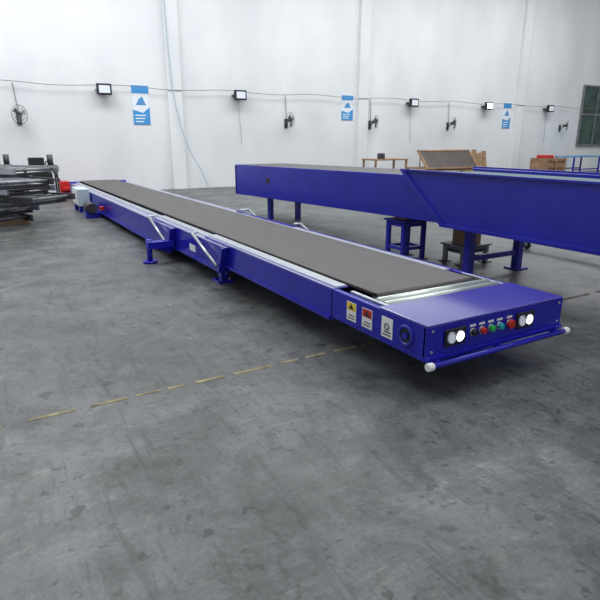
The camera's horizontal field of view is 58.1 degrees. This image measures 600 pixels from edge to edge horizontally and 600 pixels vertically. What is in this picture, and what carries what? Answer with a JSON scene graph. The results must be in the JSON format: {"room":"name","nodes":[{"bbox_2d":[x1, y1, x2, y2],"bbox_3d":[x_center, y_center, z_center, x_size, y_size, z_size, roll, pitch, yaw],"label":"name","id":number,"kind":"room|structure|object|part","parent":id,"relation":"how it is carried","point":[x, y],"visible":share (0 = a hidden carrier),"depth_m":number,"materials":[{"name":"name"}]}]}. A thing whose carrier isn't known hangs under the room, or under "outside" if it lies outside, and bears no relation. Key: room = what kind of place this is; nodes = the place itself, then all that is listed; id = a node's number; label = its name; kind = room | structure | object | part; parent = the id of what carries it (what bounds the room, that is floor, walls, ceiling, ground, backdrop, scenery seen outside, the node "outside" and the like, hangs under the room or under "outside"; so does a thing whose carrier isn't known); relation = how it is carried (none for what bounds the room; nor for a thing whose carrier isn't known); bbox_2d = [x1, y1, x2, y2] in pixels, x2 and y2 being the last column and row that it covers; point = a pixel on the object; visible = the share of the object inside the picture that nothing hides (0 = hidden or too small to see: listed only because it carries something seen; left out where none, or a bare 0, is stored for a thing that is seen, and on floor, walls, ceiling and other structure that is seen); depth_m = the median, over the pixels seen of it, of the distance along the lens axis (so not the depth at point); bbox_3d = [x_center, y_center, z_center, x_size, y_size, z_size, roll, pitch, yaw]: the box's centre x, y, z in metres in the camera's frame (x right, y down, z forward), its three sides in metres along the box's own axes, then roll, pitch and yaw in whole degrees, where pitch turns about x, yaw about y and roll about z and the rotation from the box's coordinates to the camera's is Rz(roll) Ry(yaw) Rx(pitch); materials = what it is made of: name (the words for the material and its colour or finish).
{"room":"factory floor","nodes":[
{"label":"factory floor","id":0,"kind":"room"},
{"bbox_2d":[4,80,590,141],"bbox_3d":[1.464,-6.538,19.551,37.000,1.631,0.127,-9,19,-29],"label":"cable","id":1,"kind":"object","parent":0,"point":[4,80],"depth_m":18.36,"materials":[{"name":"black rubber"}]},
{"bbox_2d":[0,170,599,599],"bbox_3d":[9.917,-1.033,9.120,46.000,0.200,29.300,-9,19,-29],"label":"floor","id":2,"kind":"structure","parent":0,"point":[360,472],"depth_m":2.85,"materials":[{"name":"concrete"}]},
{"bbox_2d":[2,154,11,164],"bbox_3d":[-7.720,-3.123,13.798,0.777,1.149,0.500,-9,19,-29],"label":"trolley","id":3,"kind":"object","parent":2,"relation":"on","point":[6,161],"visible":0.31,"depth_m":13.74,"materials":[{"name":"metal"}]},
{"bbox_2d":[0,165,74,225],"bbox_3d":[-6.256,-2.272,10.540,4.082,1.389,1.852,11,19,32],"label":"frames","id":4,"kind":"object","parent":2,"relation":"on","point":[15,194],"visible":1,"depth_m":9.98,"materials":[{"name":"metal"}]},
{"bbox_2d":[24,154,59,198],"bbox_3d":[-6.546,-3.087,13.675,0.777,1.149,0.500,-9,19,-29],"label":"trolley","id":5,"kind":"object","parent":2,"relation":"on","point":[31,160],"visible":0.34,"depth_m":13.57,"materials":[{"name":"metal"}]},
{"bbox_2d":[46,154,53,164],"bbox_3d":[-6.330,-3.548,13.669,0.138,0.260,0.138,-9,19,-29],"label":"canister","id":6,"kind":"object","parent":5,"relation":"on","point":[49,156],"depth_m":13.62,"materials":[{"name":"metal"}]},
{"bbox_3d":[-6.354,-3.108,14.050,0.040,0.820,0.040,-9,19,-29],"label":"post","id":7,"kind":"part","parent":5,"relation":"part of","materials":[{"name":"metal"}]},
{"bbox_3d":[-6.133,-3.000,13.685,0.040,0.820,0.040,-9,19,-29],"label":"post","id":8,"kind":"part","parent":5,"relation":"part of","materials":[{"name":"metal"}]},
{"bbox_2d":[45,161,69,192],"bbox_3d":[-6.242,-3.382,14.978,1.434,0.974,0.560,-9,19,-29],"label":"truck","id":9,"kind":"object","parent":2,"relation":"on","point":[64,185],"visible":0.26,"depth_m":14.71,"materials":[{"name":"red metal"}]},
{"bbox_2d":[0,290,599,427],"bbox_3d":[0.251,0.381,3.993,11.942,0.002,0.042,-9,19,-29],"label":"tape","id":10,"kind":"object","parent":2,"relation":"on","point":[368,343],"visible":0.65,"depth_m":3.49,"materials":[{"name":"yellow plastic"}]},
{"bbox_2d":[69,180,569,371],"bbox_3d":[-2.051,-1.351,8.961,2.178,0.500,13.385,-9,19,-29],"label":"conveyor","id":11,"kind":"object","parent":2,"relation":"on","point":[429,312],"visible":0.99,"depth_m":4.36,"materials":[{"name":"blue metal"}]},
{"bbox_3d":[-4.908,-2.258,11.777,0.010,0.280,0.700,-9,19,-29],"label":"cabinet door","id":12,"kind":"part","parent":11,"relation":"part of","materials":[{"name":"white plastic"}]},
{"bbox_3d":[-4.239,-1.875,10.908,0.198,0.198,0.500,-9,19,-29],"label":"drive motor","id":13,"kind":"part","parent":11,"relation":"part of","materials":[{"name":"metal"}]},
{"bbox_3d":[-4.222,-1.734,10.961,0.280,0.100,0.400,-9,19,-29],"label":"motor","id":14,"kind":"part","parent":11,"relation":"part of","materials":[{"name":"blue paint"}]},
{"bbox_3d":[-5.387,-3.010,14.460,1.440,0.358,0.100,-9,19,-29],"label":"plate","id":15,"kind":"part","parent":11,"relation":"part of","materials":[{"name":"blue paint"}]},
{"bbox_3d":[-1.786,-0.711,6.890,0.340,0.090,0.120,-9,19,-29],"label":"outrigger arm","id":16,"kind":"part","parent":11,"relation":"part of","materials":[{"name":"blue paint"}]},
{"bbox_3d":[-0.849,-0.317,5.946,0.080,0.170,0.100,-9,19,-29],"label":"support post","id":17,"kind":"part","parent":11,"relation":"part of","materials":[{"name":"blue metal"}]},
{"bbox_2d":[444,326,466,346],"bbox_3d":[0.932,0.219,3.240,0.170,0.110,0.014,-9,19,-29],"label":"lamp","id":18,"kind":"object","parent":11,"relation":"attached to","point":[454,336],"depth_m":3.23,"materials":[{"name":"metal"}]},
{"bbox_3d":[1.161,0.014,3.600,1.240,0.012,0.452,-9,19,-29],"label":"head plate","id":19,"kind":"part","parent":11,"relation":"part of","materials":[{"name":"blue paint"}]},
{"bbox_3d":[1.266,0.162,3.454,1.240,0.188,0.032,-9,19,-29],"label":"head panel","id":20,"kind":"part","parent":11,"relation":"part of","materials":[{"name":"blue paint"}]},
{"bbox_2d":[515,310,534,329],"bbox_3d":[1.476,0.129,3.544,0.170,0.110,0.014,-9,19,-29],"label":"lamp","id":21,"kind":"object","parent":11,"relation":"attached to","point":[524,319],"depth_m":3.53,"materials":[{"name":"metal"}]},
{"bbox_2d":[362,153,407,168],"bbox_3d":[3.121,-4.814,19.683,1.500,1.050,0.900,-9,19,-29],"label":"workbench","id":22,"kind":"object","parent":2,"relation":"on","point":[380,156],"visible":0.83,"depth_m":19.27,"materials":[{"name":"brown wood"}]},
{"bbox_2d":[235,163,599,275],"bbox_3d":[2.702,-0.637,5.373,1.280,1.170,14.140,-9,19,-29],"label":"conveyor","id":23,"kind":"object","parent":2,"relation":"on","point":[560,209],"visible":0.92,"depth_m":6.09,"materials":[{"name":"blue metal"}]},
{"bbox_3d":[-0.561,-1.742,10.282,0.080,0.500,0.100,-9,19,-29],"label":"leg","id":24,"kind":"part","parent":23,"relation":"part of","materials":[{"name":"blue paint"}]},
{"bbox_3d":[-0.042,-1.827,10.571,0.080,0.500,0.100,-9,19,-29],"label":"leg","id":25,"kind":"part","parent":23,"relation":"part of","materials":[{"name":"blue paint"}]},
{"bbox_3d":[1.168,-0.817,7.140,0.050,0.490,0.050,-9,19,-29],"label":"stand leg","id":26,"kind":"part","parent":23,"relation":"part of","materials":[{"name":"blue paint"}]},
{"bbox_3d":[1.243,-0.689,7.043,0.040,0.040,0.300,-9,19,-29],"label":"stand rail","id":27,"kind":"part","parent":23,"relation":"part of","materials":[{"name":"blue metal"}]},
{"bbox_3d":[1.243,-0.976,6.958,0.040,0.040,0.300,-9,19,-29],"label":"stand rail","id":28,"kind":"part","parent":23,"relation":"part of","materials":[{"name":"blue metal"}]},
{"bbox_3d":[1.319,-0.743,6.892,0.050,0.490,0.050,-9,19,-29],"label":"stand leg","id":29,"kind":"part","parent":23,"relation":"part of","materials":[{"name":"blue paint"}]},
{"bbox_3d":[1.386,-1.048,7.023,0.430,0.020,0.400,-9,19,-29],"label":"stand plate","id":30,"kind":"part","parent":23,"relation":"part of","materials":[{"name":"blue paint"}]},
{"bbox_3d":[1.453,-0.864,7.299,0.050,0.490,0.050,-9,19,-29],"label":"stand leg","id":31,"kind":"part","parent":23,"relation":"part of","materials":[{"name":"blue paint"}]},
{"bbox_3d":[1.529,-0.736,7.202,0.040,0.040,0.300,-9,19,-29],"label":"stand rail","id":32,"kind":"part","parent":23,"relation":"part of","materials":[{"name":"blue metal"}]},
{"bbox_3d":[1.461,-0.675,6.998,0.330,0.040,0.040,-9,19,-29],"label":"stand rail","id":33,"kind":"part","parent":23,"relation":"part of","materials":[{"name":"blue metal"}]},
{"bbox_3d":[1.461,-0.963,6.913,0.330,0.040,0.040,-9,19,-29],"label":"stand rail","id":34,"kind":"part","parent":23,"relation":"part of","materials":[{"name":"blue metal"}]},
{"bbox_3d":[1.604,-0.790,7.051,0.050,0.490,0.050,-9,19,-29],"label":"stand leg","id":35,"kind":"part","parent":23,"relation":"part of","materials":[{"name":"blue paint"}]},
{"bbox_3d":[1.877,-0.619,6.965,0.050,0.210,0.050,-9,19,-29],"label":"stand leg","id":36,"kind":"part","parent":23,"relation":"part of","materials":[{"name":"grey metal"}]},
{"bbox_3d":[1.952,-0.644,6.822,0.040,0.040,0.300,-9,19,-29],"label":"stand rail","id":37,"kind":"part","parent":23,"relation":"part of","materials":[{"name":"grey metal"}]},
{"bbox_3d":[2.027,-0.545,6.716,0.050,0.210,0.050,-9,19,-29],"label":"stand leg","id":38,"kind":"part","parent":23,"relation":"part of","materials":[{"name":"grey metal"}]},
{"bbox_3d":[2.125,-0.721,6.904,0.500,0.020,0.400,-9,19,-29],"label":"stand plate","id":39,"kind":"part","parent":23,"relation":"part of","materials":[{"name":"grey metal"}]},
{"bbox_3d":[1.910,-0.563,6.091,0.090,0.580,0.090,-9,19,-29],"label":"leg","id":40,"kind":"part","parent":23,"relation":"part of","materials":[{"name":"blue paint"}]},
{"bbox_3d":[2.200,-0.617,6.800,0.400,0.040,0.040,-9,19,-29],"label":"stand rail","id":41,"kind":"part","parent":23,"relation":"part of","materials":[{"name":"grey metal"}]},
{"bbox_3d":[2.373,-0.602,6.909,0.050,0.210,0.050,-9,19,-29],"label":"stand leg","id":42,"kind":"part","parent":23,"relation":"part of","materials":[{"name":"grey metal"}]},
{"bbox_3d":[2.269,-0.526,6.319,0.830,0.060,0.050,-9,19,-29],"label":"leg rail","id":43,"kind":"part","parent":23,"relation":"part of","materials":[{"name":"blue metal"}]},
{"bbox_3d":[2.627,-0.681,6.491,0.090,0.580,0.090,-9,19,-29],"label":"leg","id":44,"kind":"part","parent":23,"relation":"part of","materials":[{"name":"blue paint"}]},
{"bbox_2d":[407,149,482,171],"bbox_3d":[5.672,-5.278,21.091,3.000,1.141,1.100,-9,19,-29],"label":"wooden board","id":45,"kind":"object","parent":2,"relation":"on","point":[461,159],"visible":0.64,"depth_m":20.80,"materials":[{"name":"brown wood"}]},
{"bbox_3d":[4.617,-5.227,20.250,0.050,0.760,0.694,-9,19,-29],"label":"board frame","id":46,"kind":"part","parent":45,"relation":"part of","materials":[{"name":"brown wood"}]},
{"bbox_3d":[5.610,-5.815,21.045,2.700,0.084,0.086,-9,19,-29],"label":"board frame","id":47,"kind":"part","parent":45,"relation":"part of","materials":[{"name":"brown wood"}]},
{"bbox_3d":[5.915,-5.017,20.732,2.700,0.084,0.086,-9,19,-29],"label":"board frame","id":48,"kind":"part","parent":45,"relation":"part of","materials":[{"name":"brown wood"}]},
{"bbox_2d":[464,149,485,171],"bbox_3d":[7.449,-5.830,23.012,1.320,1.122,0.271,-9,19,-29],"label":"wooden boards","id":49,"kind":"object","parent":2,"relation":"on","point":[481,162],"visible":0.34,"depth_m":23.10,"materials":[{"name":"brown wood"}]},
{"bbox_2d":[529,155,566,172],"bbox_3d":[10.795,-5.872,23.554,1.300,0.880,0.870,-9,19,-29],"label":"wooden crate","id":50,"kind":"object","parent":2,"relation":"on","point":[541,162],"visible":0.78,"depth_m":23.21,"materials":[{"name":"brown wood"}]},
{"bbox_3d":[10.586,-6.192,23.315,0.500,0.130,0.500,-9,19,-29],"label":"red lid","id":51,"kind":"part","parent":50,"relation":"part of","materials":[{"name":"red plastic"}]},
{"bbox_2d":[524,242,599,255],"bbox_3d":[4.290,-0.315,6.044,0.100,0.169,4.500,-9,19,-29],"label":"beam","id":52,"kind":"structure","parent":2,"relation":"on","point":[527,245],"depth_m":7.71,"materials":[{"name":"metal"}]},
{"bbox_2d":[555,155,599,172],"bbox_3d":[12.875,-6.286,25.095,2.000,0.800,1.000,-9,19,-29],"label":"workbench","id":53,"kind":"object","parent":2,"relation":"on","point":[572,156],"visible":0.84,"depth_m":24.92,"materials":[{"name":"blue metal"}]},
{"bbox_2d":[0,0,599,191],"bbox_3d":[2.634,-9.004,19.836,46.000,9.000,0.300,-9,19,-29],"label":"wall","id":54,"kind":"structure","parent":0,"point":[448,52],"depth_m":18.14,"materials":[{"name":"white paint"}]},
{"bbox_2d":[11,105,27,124],"bbox_3d":[-7.482,-4.938,14.392,0.403,0.494,0.562,-9,19,-29],"label":"wall fan","id":55,"kind":"object","parent":54,"relation":"attached to","point":[18,114],"depth_m":14.32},
{"bbox_2d":[95,83,111,94],"bbox_3d":[-5.595,-5.990,15.363,0.400,0.300,0.330,-9,19,-29],"label":"floodlight","id":56,"kind":"object","parent":54,"relation":"attached to","point":[101,88],"depth_m":15.22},
{"bbox_2d":[131,85,150,124],"bbox_3d":[-4.746,-5.816,16.112,0.500,1.100,0.022,-9,19,-29],"label":"poster","id":57,"kind":"object","parent":54,"relation":"attached to","point":[140,96],"visible":1,"depth_m":16.11,"materials":[{"name":"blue paper"}]},
{"bbox_2d":[136,97,145,104],"bbox_3d":[-4.744,-5.931,16.074,0.300,0.242,0.004,-9,19,-29],"label":"picture","id":58,"kind":"object","parent":57,"relation":"attached to","point":[139,100],"depth_m":16.08,"materials":[{"name":"blue paper"}]},
{"bbox_2d":[161,0,187,188],"bbox_3d":[-3.832,-7.869,16.002,0.440,9.000,0.160,-9,19,-29],"label":"column","id":59,"kind":"structure","parent":54,"relation":"attached to","point":[177,140],"depth_m":16.40,"materials":[{"name":"white paint"}]},
{"bbox_2d":[164,1,208,186],"bbox_3d":[-3.462,-6.939,16.338,1.125,6.974,0.048,-9,19,-27],"label":"air hose","id":60,"kind":"object","parent":54,"relation":"attached to","point":[164,1],"visible":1,"depth_m":16.32,"materials":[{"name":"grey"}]},
{"bbox_2d":[232,90,246,99],"bbox_3d":[-1.963,-6.589,17.386,0.400,0.300,0.330,-9,19,-29],"label":"floodlight","id":61,"kind":"object","parent":54,"relation":"attached to","point":[238,94],"depth_m":17.25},
{"bbox_2d":[284,112,294,127],"bbox_3d":[-0.348,-6.115,18.365,0.403,0.494,0.562,-9,19,-29],"label":"wall fan","id":62,"kind":"object","parent":54,"relation":"attached to","point":[289,119],"depth_m":18.37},
{"bbox_2d":[341,95,352,119],"bbox_3d":[1.722,-7.003,19.679,0.500,0.850,0.022,-9,19,-29],"label":"poster","id":63,"kind":"object","parent":54,"relation":"attached to","point":[347,103],"visible":1,"depth_m":19.67,"materials":[{"name":"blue paper"}]},
{"bbox_2d":[355,0,371,166],"bbox_3d":[2.308,-8.882,19.421,0.440,9.000,0.160,-9,19,-29],"label":"column","id":64,"kind":"structure","parent":54,"relation":"attached to","point":[365,9],"depth_m":19.61,"materials":[{"name":"white paint"}]},
{"bbox_2d":[368,115,378,128],"bbox_3d":[2.765,-6.628,20.099,0.403,0.494,0.562,-9,19,-29],"label":"wall fan","id":65,"kind":"object","parent":54,"relation":"attached to","point":[375,120],"depth_m":20.11,"materials":[{"name":"black metal"}]},
{"bbox_2d":[406,98,418,106],"bbox_3d":[4.349,-7.631,20.901,0.400,0.300,0.330,-9,19,-29],"label":"floodlight","id":66,"kind":"object","parent":54,"relation":"attached to","point":[413,102],"depth_m":20.76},
{"bbox_2d":[446,119,455,129],"bbox_3d":[6.223,-7.199,22.025,0.403,0.494,0.562,-9,19,-29],"label":"wall fan","id":67,"kind":"object","parent":54,"relation":"attached to","point":[454,121],"depth_m":22.03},
{"bbox_2d":[481,102,493,109],"bbox_3d":[7.938,-8.223,22.900,0.400,0.300,0.330,-9,19,-29],"label":"floodlight","id":68,"kind":"object","parent":54,"relation":"attached to","point":[488,105],"depth_m":22.76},
{"bbox_2d":[501,103,511,127],"bbox_3d":[9.115,-8.126,23.825,0.500,1.050,0.022,-9,19,-29],"label":"poster","id":69,"kind":"object","parent":54,"relation":"attached to","point":[507,107],"visible":1,"depth_m":23.82,"materials":[{"name":"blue paper"}]},
{"bbox_2d":[508,0,535,167],"bbox_3d":[9.744,-10.108,23.562,0.440,9.000,0.160,-9,19,-29],"label":"column","id":70,"kind":"structure","parent":54,"relation":"attached to","point":[530,4],"depth_m":23.64,"materials":[{"name":"white paint"}]},
{"bbox_2d":[543,105,554,111],"bbox_3d":[11.440,-8.800,24.850,0.400,0.300,0.330,-9,19,-29],"label":"floodlight","id":71,"kind":"object","parent":54,"relation":"attached to","point":[550,108],"depth_m":24.70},
{"bbox_2d":[558,120,568,130],"bbox_3d":[12.564,-8.236,25.526,0.338,0.494,0.613,-4,17,-12],"label":"wall fan","id":72,"kind":"object","parent":54,"relation":"attached to","point":[564,125],"visible":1,"depth_m":25.57,"materials":[{"name":"metal"}]},
{"bbox_2d":[576,86,585,143],"bbox_3d":[13.676,-8.985,26.283,0.080,2.780,0.070,-9,19,-29],"label":"mullion","id":73,"kind":"object","parent":54,"relation":"attached to","point":[584,89],"visible":1,"depth_m":26.27,"materials":[{"name":"grey metal"}]},
{"bbox_2d":[575,144,599,145],"bbox_3d":[15.170,-7.897,27.504,3.550,0.080,0.080,-9,19,-29],"label":"rail","id":74,"kind":"object","parent":54,"relation":"attached to","point":[576,144],"visible":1,"depth_m":27.03,"materials":[{"name":"grey metal"}]},
{"bbox_2d":[578,87,599,143],"bbox_3d":[15.177,-9.241,27.147,3.400,2.700,0.040,-9,19,-29],"label":"glass","id":75,"kind":"object","parent":74,"relation":"on","point":[591,93],"visible":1,"depth_m":26.69,"materials":[{"name":"green glass"}]},
{"bbox_2d":[580,113,599,115],"bbox_3d":[15.170,-9.278,27.095,3.550,0.080,0.080,-9,19,-29],"label":"rail","id":76,"kind":"object","parent":54,"relation":"attached to","point":[580,113],"visible":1,"depth_m":26.61,"materials":[{"name":"grey metal"}]},
{"bbox_2d":[584,85,599,87],"bbox_3d":[15.170,-10.524,26.726,3.550,0.080,0.080,-9,19,-29],"label":"rail","id":77,"kind":"object","parent":54,"relation":"attached to","point":[584,85],"visible":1,"depth_m":26.09,"materials":[{"name":"grey metal"}]},
{"bbox_2d":[591,88,599,143],"bbox_3d":[14.671,-9.149,26.837,0.080,2.780,0.070,-9,19,-29],"label":"mullion","id":78,"kind":"object","parent":54,"relation":"attached to","point":[599,88],"visible":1,"depth_m":26.81,"materials":[{"name":"grey metal"}]}
]}

